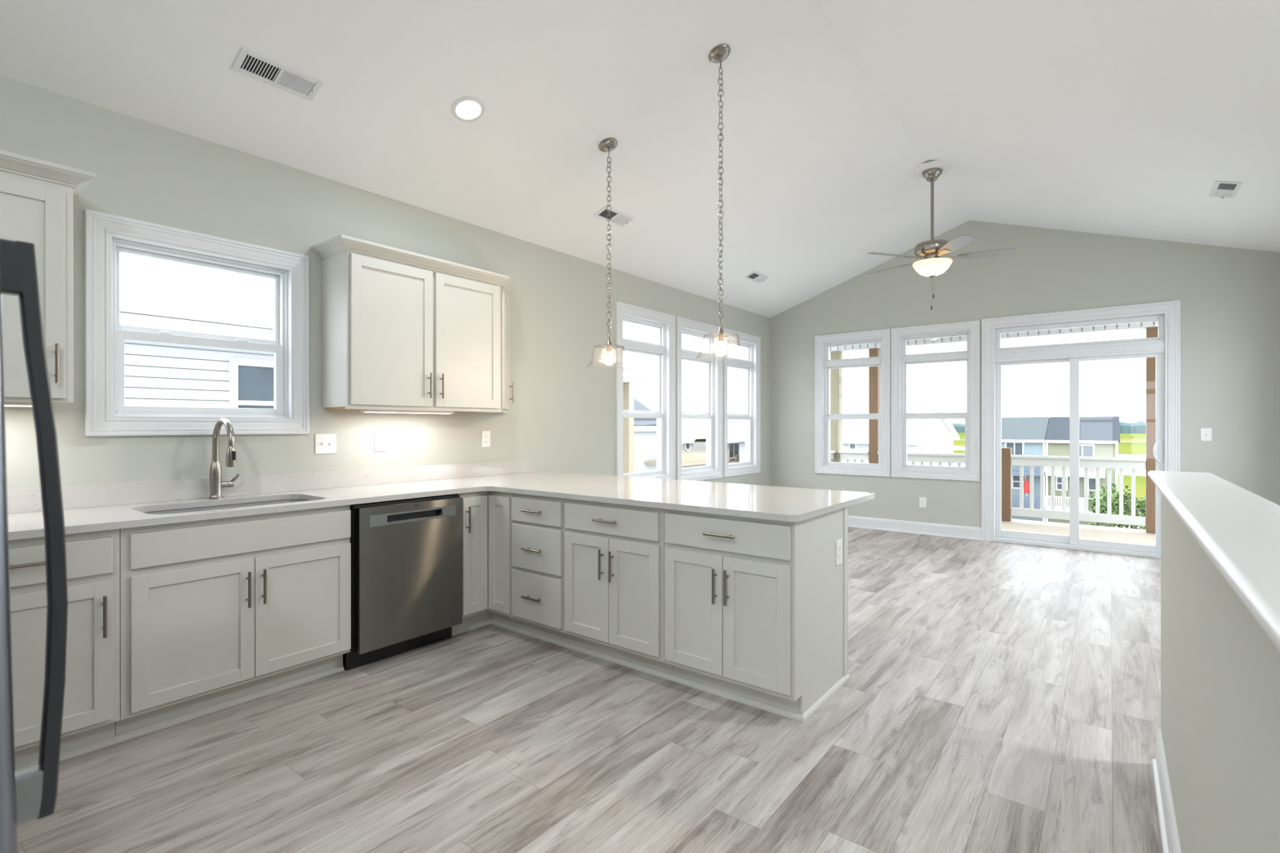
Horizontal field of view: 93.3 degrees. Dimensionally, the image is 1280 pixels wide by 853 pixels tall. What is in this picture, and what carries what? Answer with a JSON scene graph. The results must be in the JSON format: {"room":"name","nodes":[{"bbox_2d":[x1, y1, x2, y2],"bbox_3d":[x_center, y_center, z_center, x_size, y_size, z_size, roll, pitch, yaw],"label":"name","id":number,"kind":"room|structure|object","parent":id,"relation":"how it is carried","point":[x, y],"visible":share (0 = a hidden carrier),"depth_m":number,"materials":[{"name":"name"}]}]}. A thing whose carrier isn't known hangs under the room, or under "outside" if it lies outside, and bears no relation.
{"room":"kitchen","nodes":[
{"label":"kitchen","id":0,"kind":"room"},
{"bbox_2d":[0,75,770,489],"bbox_3d":[-1.500,-0.117,4.278,0.160,2.805,10.910,0,0,38],"label":"wall","id":1,"kind":"structure","parent":0,"point":[562,416],"depth_m":3.61,"materials":[{"name":"paint"}]},
{"bbox_2d":[0,149,96,403],"bbox_3d":[-2.609,-0.582,2.422,0.366,0.964,0.585,0,0,38],"label":"upper cabinet","id":2,"kind":"object","parent":1,"relation":"attached to","point":[37,196],"visible":0.84,"depth_m":2.45,"materials":[{"name":"paint"}]},
{"bbox_2d":[4,401,31,406],"bbox_3d":[-2.615,-0.093,2.389,0.070,0.022,0.340,0,0,38],"label":"light","id":3,"kind":"object","parent":2,"relation":"attached to","point":[6,403],"visible":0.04,"depth_m":2.45,"materials":[{"name":"white plastic"}]},
{"bbox_2d":[4,404,31,406],"bbox_3d":[-2.615,-0.084,2.389,0.052,0.004,0.300,0,0,38],"label":"diffuser","id":4,"kind":"object","parent":3,"relation":"attached to","point":[5,405],"depth_m":2.46,"materials":[{"name":"white plastic"}]},
{"bbox_2d":[84,208,309,435],"bbox_3d":[-2.311,-0.477,3.215,0.180,1.043,0.981,0,0,38],"label":"window","id":5,"kind":"structure","parent":1,"relation":"in","point":[107,236],"depth_m":3.08,"materials":[{"name":"paint"}]},
{"bbox_2d":[7,458,534,514],"bbox_3d":[-2.147,0.321,3.299,0.020,0.104,4.165,0,0,38],"label":"backsplash","id":6,"kind":"structure","parent":1,"relation":"attached to","point":[26,500],"depth_m":3.31,"materials":[{"name":"white stone"}]},
{"bbox_2d":[315,434,336,453],"bbox_3d":[-1.888,0.104,3.637,0.016,0.118,0.124,0,0,38],"label":"light switch","id":7,"kind":"object","parent":1,"relation":"attached to","point":[324,443],"visible":1,"depth_m":3.63,"materials":[{"name":"white plastic"}]},
{"bbox_2d":[311,234,509,412],"bbox_3d":[-1.435,-0.584,3.931,0.366,0.964,1.187,0,0,38],"label":"upper cabinet","id":8,"kind":"object","parent":1,"relation":"attached to","point":[402,329],"visible":1,"depth_m":3.71,"materials":[{"name":"paint"}]},
{"bbox_2d":[360,408,453,413],"bbox_3d":[-1.469,-0.095,3.861,0.070,0.022,0.610,0,0,38],"label":"light","id":9,"kind":"object","parent":8,"relation":"attached to","point":[365,411],"visible":0.77,"depth_m":3.80,"materials":[{"name":"white plastic"}]},
{"bbox_2d":[364,412,450,413],"bbox_3d":[-1.469,-0.086,3.861,0.052,0.004,0.570,0,0,38],"label":"diffuser","id":10,"kind":"object","parent":9,"relation":"attached to","point":[364,412],"depth_m":3.89,"materials":[{"name":"white plastic"}]},
{"bbox_2d":[481,431,490,447],"bbox_3d":[-1.164,0.095,4.573,0.008,0.122,0.078,0,0,38],"label":"power outlet","id":11,"kind":"object","parent":1,"relation":"attached to","point":[486,435],"visible":1,"depth_m":4.57,"materials":[{"name":"white plastic"}]},
{"bbox_2d":[474,276,515,413],"bbox_3d":[-0.984,-0.585,4.508,0.364,0.964,0.348,0,0,38],"label":"upper cabinet","id":12,"kind":"object","parent":1,"relation":"attached to","point":[507,288],"visible":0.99,"depth_m":4.40,"materials":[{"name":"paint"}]},
{"bbox_2d":[615,301,675,479],"bbox_3d":[0.015,-0.287,6.204,0.180,1.816,0.977,0,0,38],"label":"window","id":13,"kind":"structure","parent":1,"relation":"in","point":[664,348],"depth_m":6.42,"materials":[{"name":"paint"}]},
{"bbox_2d":[675,316,723,480],"bbox_3d":[0.637,-0.289,7.004,0.180,1.816,0.977,0,0,38],"label":"window","id":14,"kind":"structure","parent":1,"relation":"in","point":[713,468],"depth_m":7.15,"materials":[{"name":"paint"}]},
{"bbox_2d":[723,328,760,477],"bbox_3d":[1.254,-0.290,7.797,0.180,1.816,0.962,0,0,38],"label":"window","id":15,"kind":"structure","parent":1,"relation":"in","point":[752,344],"depth_m":8.04,"materials":[{"name":"paint"}]},
{"bbox_3d":[-1.679,0.101,3.910,0.010,0.122,0.078,0,0,38],"label":"power outlet","id":16,"kind":"object","parent":1,"relation":"attached to","visible":0},
{"bbox_2d":[377,436,382,447],"bbox_3d":[-1.677,0.101,3.909,0.002,0.066,0.033,0,0,38],"label":"receptacle","id":17,"kind":"object","parent":16,"relation":"attached to","point":[380,438],"depth_m":3.91,"materials":[{"name":"white plastic"}]},
{"bbox_2d":[17,526,1162,852],"bbox_3d":[0.467,1.363,2.648,5.270,0.150,11.070,0,0,38],"label":"floor","id":18,"kind":"structure","parent":0,"point":[997,697],"depth_m":2.43,"materials":[{"name":"grey wood"}]},
{"bbox_2d":[0,238,67,852],"bbox_3d":[-1.299,0.408,0.694,0.760,1.765,0.855,0,0,38],"label":"refrigerator","id":19,"kind":"object","parent":18,"relation":"on","point":[28,794],"visible":1,"depth_m":0.79,"materials":[{"name":"metal"}]},
{"bbox_2d":[8,528,119,767],"bbox_3d":[-2.453,0.846,2.378,0.664,0.884,0.519,0,0,38],"label":"base cabinet","id":20,"kind":"object","parent":18,"relation":"on","point":[91,699],"visible":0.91,"depth_m":2.30,"materials":[{"name":"paint"}]},
{"bbox_2d":[15,665,344,772],"bbox_3d":[-2.008,1.274,2.620,0.013,0.027,1.445,0,0,38],"label":"trim","id":21,"kind":"structure","parent":18,"relation":"on","point":[73,753],"depth_m":2.64,"materials":[{"name":"paint"}]},
{"bbox_2d":[115,505,351,736],"bbox_3d":[-2.008,0.846,2.949,0.664,0.884,0.924,0,0,38],"label":"base cabinet","id":22,"kind":"object","parent":18,"relation":"on","point":[213,611],"visible":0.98,"depth_m":2.71,"materials":[{"name":"paint"}]},
{"bbox_2d":[342,493,462,670],"bbox_3d":[-1.513,0.848,3.566,0.636,0.877,0.645,0,0,38],"label":"dishwasher","id":23,"kind":"object","parent":18,"relation":"on","point":[406,553],"visible":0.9,"depth_m":3.34,"materials":[{"name":"silver metal"}]},
{"bbox_2d":[451,491,523,631],"bbox_3d":[-0.994,0.844,4.108,0.841,0.884,0.832,0,0,38],"label":"base cabinet","id":24,"kind":"object","parent":18,"relation":"on","point":[487,567],"visible":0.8,"depth_m":3.76,"materials":[{"name":"paint"}]},
{"bbox_2d":[8,471,874,540],"bbox_3d":[-1.058,0.389,2.526,2.689,0.030,4.283,0,0,38],"label":"countertop","id":25,"kind":"structure","parent":24,"relation":"on","point":[783,504],"depth_m":3.16,"materials":[{"name":"white stone"}]},
{"bbox_2d":[208,417,239,499],"bbox_3d":[-2.094,0.165,3.097,0.272,0.416,0.134,0,0,38],"label":"faucet","id":26,"kind":"object","parent":25,"relation":"on","point":[216,483],"visible":1,"depth_m":3.11,"materials":[{"name":"silver metal"}]},
{"bbox_2d":[144,499,310,514],"bbox_3d":[-1.980,0.505,2.957,0.451,0.202,0.784,0,0,38],"label":"sink","id":27,"kind":"object","parent":25,"relation":"in","point":[273,502],"visible":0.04,"depth_m":3.02,"materials":[{"name":"silver metal"}]},
{"bbox_2d":[511,493,574,644],"bbox_3d":[-0.432,0.844,3.780,0.445,0.884,0.663,0,0,38],"label":"base cabinet","id":28,"kind":"object","parent":18,"relation":"on","point":[538,526],"visible":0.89,"depth_m":3.53,"materials":[{"name":"paint"}]},
{"bbox_2d":[564,498,673,675],"bbox_3d":[0.016,0.845,3.431,0.687,0.884,0.663,0,0,38],"label":"base cabinet","id":29,"kind":"object","parent":18,"relation":"on","point":[615,553],"visible":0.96,"depth_m":3.17,"materials":[{"name":"paint"}]},
{"bbox_2d":[451,618,850,723],"bbox_3d":[-0.242,1.273,3.558,2.652,0.027,0.888,0,0,38],"label":"trim","id":30,"kind":"structure","parent":18,"relation":"on","point":[794,716],"depth_m":3.05,"materials":[{"name":"paint"}]},
{"bbox_2d":[664,509,799,713],"bbox_3d":[0.554,0.845,3.012,0.672,0.884,0.663,0,0,38],"label":"base cabinet","id":31,"kind":"object","parent":18,"relation":"on","point":[728,579],"visible":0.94,"depth_m":2.76,"materials":[{"name":"paint"}]},
{"bbox_2d":[791,506,848,715],"bbox_3d":[0.858,0.846,2.839,0.018,0.884,0.646,0,0,38],"label":"end panel","id":32,"kind":"object","parent":18,"relation":"on","point":[820,587],"visible":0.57,"depth_m":2.79,"materials":[{"name":"paint"}]},
{"bbox_2d":[835,538,842,565],"bbox_3d":[0.987,0.622,2.991,0.008,0.122,0.078,0,0,38],"label":"power outlet","id":33,"kind":"object","parent":32,"relation":"attached to","point":[838,543],"visible":1,"depth_m":2.98,"materials":[{"name":"white plastic"}]},
{"bbox_2d":[0,0,1279,318],"bbox_3d":[0.467,-1.954,2.643,5.270,1.024,11.070,0,0,38],"label":"ceiling","id":34,"kind":"structure","parent":0,"point":[1119,117],"depth_m":3.63,"materials":[{"name":"paint"}]},
{"bbox_2d":[231,47,323,100],"bbox_3d":[-1.739,-1.690,2.912,0.133,0.050,0.356,0,0,38],"label":"ceiling vent","id":35,"kind":"object","parent":34,"relation":"in","point":[247,62],"visible":1,"depth_m":2.90,"materials":[{"name":"metal"}]},
{"bbox_2d":[450,96,485,121],"bbox_3d":[-0.971,-1.794,3.420,0.182,0.066,0.192,0,0,38],"label":"recessed light","id":36,"kind":"object","parent":34,"relation":"in","point":[465,108],"visible":1,"depth_m":3.41,"materials":[{"name":"paint"}]},
{"bbox_2d":[586,137,631,366],"bbox_3d":[-0.206,-1.149,4.017,0.293,1.497,0.293,0,0,19],"label":"pendant light","id":37,"kind":"object","parent":34,"relation":"hanging from","point":[608,144],"visible":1,"depth_m":4.01,"materials":[{"name":"silver metal"}]},
{"bbox_2d":[605,336,612,351],"bbox_3d":[-0.206,-0.547,4.018,0.052,0.102,0.052,0,0,38],"label":"socket","id":38,"kind":"object","parent":37,"relation":"attached to","point":[608,347],"depth_m":4.00,"materials":[{"name":"silver metal"}]},
{"bbox_2d":[593,205,634,226],"bbox_3d":[-0.207,-1.693,4.881,0.133,0.050,0.356,0,0,38],"label":"ceiling vent","id":39,"kind":"object","parent":34,"relation":"in","point":[618,218],"visible":0.94,"depth_m":4.88,"materials":[{"name":"paint"}]},
{"bbox_2d":[695,44,746,359],"bbox_3d":[0.468,-1.294,3.505,0.293,1.788,0.293,0,0,19],"label":"pendant light","id":40,"kind":"object","parent":34,"relation":"hanging from","point":[718,54],"visible":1,"depth_m":3.50,"materials":[{"name":"silver metal"}]},
{"bbox_2d":[717,334,723,341],"bbox_3d":[0.468,-0.514,3.506,0.034,0.036,0.034,0,0,38],"label":"bulb","id":41,"kind":"object","parent":40,"relation":"attached to","point":[720,337],"depth_m":3.49,"materials":[{"name":"white glass"}]},
{"bbox_2d":[744,271,768,283],"bbox_3d":[1.326,-1.693,6.862,0.133,0.050,0.356,0,0,38],"label":"ceiling vent","id":42,"kind":"object","parent":34,"relation":"in","point":[756,277],"visible":1,"depth_m":6.86,"materials":[{"name":"paint"}]},
{"bbox_2d":[866,160,1017,310],"bbox_3d":[2.661,-1.688,5.478,1.264,1.281,1.208,0,0,38],"label":"ceiling fan","id":43,"kind":"object","parent":34,"relation":"hanging from","point":[932,264],"visible":1,"depth_m":5.34,"materials":[{"name":"paint"}]},
{"bbox_2d":[1209,181,1242,199],"bbox_3d":[4.249,-1.719,4.388,0.134,0.048,0.356,0,0,38],"label":"ceiling vent","id":44,"kind":"object","parent":34,"relation":"in","point":[1222,189],"visible":1,"depth_m":4.38,"materials":[{"name":"paint"}]},
{"bbox_2d":[770,220,1279,527],"bbox_3d":[3.817,-0.546,6.950,4.950,3.654,0.160,0,0,38],"label":"wall","id":45,"kind":"structure","parent":0,"point":[1229,297],"depth_m":6.37,"materials":[{"name":"paint"}]},
{"bbox_2d":[814,328,890,476],"bbox_3d":[2.743,-0.291,7.771,0.955,1.818,0.180,0,0,38],"label":"window","id":46,"kind":"structure","parent":45,"relation":"in","point":[823,364],"depth_m":7.75,"materials":[{"name":"paint"}]},
{"bbox_2d":[848,515,982,540],"bbox_3d":[2.828,1.210,7.604,2.588,0.140,0.026,0,0,38],"label":"baseboard","id":47,"kind":"structure","parent":45,"relation":"attached to","point":[899,526],"depth_m":7.23,"materials":[{"name":"paint"}]},
{"bbox_2d":[919,497,926,507],"bbox_3d":[3.367,0.904,7.196,0.078,0.122,0.008,0,0,38],"label":"power outlet","id":48,"kind":"object","parent":45,"relation":"attached to","point":[922,500],"visible":1,"depth_m":7.20,"materials":[{"name":"white plastic"}]},
{"bbox_2d":[891,320,979,481],"bbox_3d":[3.505,-0.290,7.178,0.955,1.818,0.180,0,0,38],"label":"window","id":49,"kind":"structure","parent":45,"relation":"in","point":[900,359],"depth_m":7.15,"materials":[{"name":"paint"}]},
{"bbox_2d":[981,300,1180,558],"bbox_3d":[4.557,0.037,6.359,1.672,2.490,0.177,0,0,38],"label":"door","id":50,"kind":"structure","parent":45,"relation":"in","point":[1166,348],"depth_m":6.33,"materials":[{"name":"paint"}]},
{"bbox_2d":[1200,428,1211,440],"bbox_3d":[5.314,0.075,5.675,0.078,0.118,0.016,0,0,38],"label":"light switch","id":51,"kind":"object","parent":45,"relation":"attached to","point":[1206,433],"visible":1,"depth_m":5.68,"materials":[{"name":"white plastic"}]},
{"bbox_2d":[1147,471,1279,852],"bbox_3d":[0.186,0.734,-0.098,0.188,1.117,6.072,0,0,38],"label":"wall","id":52,"kind":"structure","parent":0,"point":[1220,539],"depth_m":1.08,"materials":[{"name":"paint"}]},
{"bbox_2d":[1151,728,1181,852],"bbox_3d":[0.119,1.222,-0.072,0.026,0.140,6.030,0,0,38],"label":"baseboard","id":53,"kind":"structure","parent":52,"relation":"attached to","point":[1170,839],"depth_m":1.95,"materials":[{"name":"paint"}]},
{"bbox_3d":[4.730,1.443,7.638,5.650,0.194,2.038,0,0,38],"label":"frame","id":54,"kind":"object","parent":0,"visible":0},
{"bbox_2d":[1001,519,1155,545],"bbox_3d":[4.745,1.328,7.656,5.650,0.035,2.080,0,0,38],"label":"floor","id":55,"kind":"structure","parent":54,"relation":"on","point":[1130,535],"depth_m":7.58,"materials":[{"name":"beige wood"}]},
{"bbox_2d":[830,351,842,462],"bbox_3d":[3.212,0.042,9.893,0.150,2.530,0.150,0,0,38],"label":"porch post","id":56,"kind":"object","parent":55,"relation":"on","point":[836,375],"visible":0.56,"depth_m":9.83,"materials":[{"name":"beige wood"}]},
{"bbox_2d":[829,450,835,459],"bbox_3d":[2.602,0.810,9.159,0.110,0.835,1.750,0,0,38],"label":"deck railing","id":57,"kind":"object","parent":56,"relation":"attached to","point":[831,452],"visible":0.07,"depth_m":9.74,"materials":[{"name":"white paint"}]},
{"bbox_2d":[868,347,880,463],"bbox_3d":[3.693,0.042,9.518,0.140,2.530,0.140,0,0,38],"label":"porch post","id":58,"kind":"object","parent":55,"relation":"on","point":[873,371],"visible":0.53,"depth_m":9.46,"materials":[{"name":"brown wood"}]},
{"bbox_2d":[839,450,868,462],"bbox_3d":[3.430,0.810,9.674,0.460,0.835,0.110,0,0,38],"label":"deck railing","id":59,"kind":"object","parent":58,"relation":"attached to","point":[844,455],"visible":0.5,"depth_m":9.66,"materials":[{"name":"white paint"}]},
{"bbox_2d":[877,451,964,466],"bbox_3d":[4.369,0.811,8.943,1.631,0.835,0.110,0,0,38],"label":"deck railing","id":60,"kind":"object","parent":58,"relation":"attached to","point":[949,458],"visible":0.23,"depth_m":8.91,"materials":[{"name":"white paint"}]},
{"bbox_2d":[1001,448,1011,521],"bbox_3d":[5.094,0.804,8.430,0.140,1.010,0.140,0,0,38],"label":"newel post","id":61,"kind":"object","parent":55,"relation":"on","point":[1006,452],"visible":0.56,"depth_m":8.36,"materials":[{"name":"brown wood"}]},
{"bbox_2d":[1146,326,1158,533],"bbox_3d":[6.337,0.045,7.461,0.140,2.530,0.140,0,0,38],"label":"porch post","id":62,"kind":"object","parent":55,"relation":"on","point":[1150,331],"visible":0.56,"depth_m":7.42,"materials":[{"name":"brown wood"}]},
{"bbox_2d":[1010,454,1146,526],"bbox_3d":[5.691,0.812,7.914,1.431,0.835,0.110,0,0,38],"label":"deck railing","id":63,"kind":"object","parent":62,"relation":"attached to","point":[1108,463],"visible":0.84,"depth_m":7.85,"materials":[{"name":"white paint"}]},
{"bbox_3d":[2.533,-0.132,1.139,0.160,2.845,10.910,0,0,38],"label":"wall","id":64,"kind":"structure","parent":0,"visible":0},
{"bbox_3d":[4.824,-1.545,7.753,6.150,0.249,2.335,0,0,38],"label":"porch roof","id":65,"kind":"structure","parent":64,"relation":"attached to","visible":0},
{"bbox_2d":[829,320,1158,353],"bbox_3d":[5.266,-1.321,8.302,5.774,0.199,0.225,0,0,38],"label":"beam","id":66,"kind":"structure","parent":65,"relation":"attached to","point":[1140,326],"depth_m":8.22,"materials":[{"name":"white wood"}]},
{"label":"outside","id":67,"kind":"structure","parent":0,"visible":0},
{"bbox_2d":[953,432,1146,528],"bbox_3d":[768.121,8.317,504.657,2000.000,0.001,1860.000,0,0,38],"label":"ground","id":68,"kind":"structure","parent":67,"point":[1124,448],"depth_m":223.44,"materials":[{"name":"green plant"}]},
{"bbox_2d":[120,309,656,473],"bbox_3d":[-7.604,3.810,8.553,7.362,10.537,16.790,0,0,38],"label":"house","id":69,"kind":"structure","parent":68,"relation":"on","point":[157,374],"depth_m":6.64,"materials":[{"name":"white"}]},
{"bbox_2d":[634,398,656,472],"bbox_3d":[-1.891,3.718,25.299,6.010,10.670,4.200,0,0,38],"label":"house","id":70,"kind":"structure","parent":68,"relation":"on","point":[645,428],"depth_m":24.22,"materials":[{"name":"white"}]},
{"bbox_2d":[650,408,729,467],"bbox_3d":[0.375,4.030,33.673,7.300,10.020,6.200,0,0,38],"label":"house","id":71,"kind":"structure","parent":68,"relation":"on","point":[693,434],"depth_m":32.44,"materials":[{"name":"beige"}]},
{"bbox_2d":[688,418,745,463],"bbox_3d":[4.428,4.072,38.882,7.300,9.920,6.800,0,0,38],"label":"house","id":72,"kind":"structure","parent":68,"relation":"on","point":[735,427],"depth_m":36.39,"materials":[{"name":"beige"}]},
{"bbox_2d":[732,408,959,466],"bbox_3d":[11.667,4.070,33.978,9.750,9.940,8.850,0,0,38],"label":"house","id":73,"kind":"structure","parent":68,"relation":"on","point":[923,435],"depth_m":30.43,"materials":[{"name":"white"}]},
{"bbox_2d":[1001,417,1048,521],"bbox_3d":[33.629,4.079,54.140,4.890,9.860,9.950,0,0,38],"label":"townhouse","id":74,"kind":"structure","parent":68,"relation":"on","point":[1025,436],"depth_m":51.03,"materials":[{"name":"blue"}]},
{"bbox_2d":[1023,477,1029,495],"bbox_3d":[32.032,5.455,50.095,0.440,2.499,0.418,0,0,38],"label":"patio umbrella","id":75,"kind":"object","parent":74,"relation":"on","point":[1026,486],"visible":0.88,"depth_m":49.97,"materials":[{"name":"red fabric"}]},
{"bbox_2d":[951,421,1146,433],"bbox_3d":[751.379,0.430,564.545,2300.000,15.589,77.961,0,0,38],"label":"treeline","id":76,"kind":"object","parent":68,"relation":"on","point":[1140,427],"visible":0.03,"depth_m":681.47,"materials":[{"name":"teal plant"}]},
{"bbox_2d":[1044,416,1130,528],"bbox_3d":[38.270,4.084,50.529,6.790,9.860,9.950,0,0,38],"label":"townhouse","id":77,"kind":"structure","parent":68,"relation":"on","point":[1099,436],"depth_m":48.66,"materials":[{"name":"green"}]},
{"bbox_2d":[1083,481,1146,529],"bbox_3d":[31.841,6.284,38.752,5.478,5.531,4.711,0,0,38],"label":"bush","id":78,"kind":"object","parent":68,"relation":"on","point":[1140,508],"visible":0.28,"depth_m":38.72,"materials":[{"name":"green plant"}]},
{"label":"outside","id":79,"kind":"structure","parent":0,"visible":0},
{"bbox_2d":[953,463,1146,475],"bbox_3d":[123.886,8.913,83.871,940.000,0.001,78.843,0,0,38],"label":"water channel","id":80,"kind":"object","parent":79,"point":[1126,472],"visible":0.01,"depth_m":117.20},
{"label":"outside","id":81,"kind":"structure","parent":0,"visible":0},
{"bbox_2d":[953,445,1146,458],"bbox_3d":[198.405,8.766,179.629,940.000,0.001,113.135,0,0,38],"label":"water channel","id":82,"kind":"object","parent":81,"point":[962,448],"visible":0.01,"depth_m":180.33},
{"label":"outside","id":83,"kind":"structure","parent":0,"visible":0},
{"bbox_2d":[1120,440,1146,442],"bbox_3d":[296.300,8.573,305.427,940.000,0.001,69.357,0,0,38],"label":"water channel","id":84,"kind":"object","parent":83,"point":[1120,441],"visible":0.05,"depth_m":332.57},
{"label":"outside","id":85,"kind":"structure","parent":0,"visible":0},
{"bbox_2d":[1120,437,1144,438],"bbox_3d":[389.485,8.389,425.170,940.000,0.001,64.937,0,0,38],"label":"water channel","id":86,"kind":"object","parent":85,"point":[1120,437],"visible":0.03,"depth_m":442.41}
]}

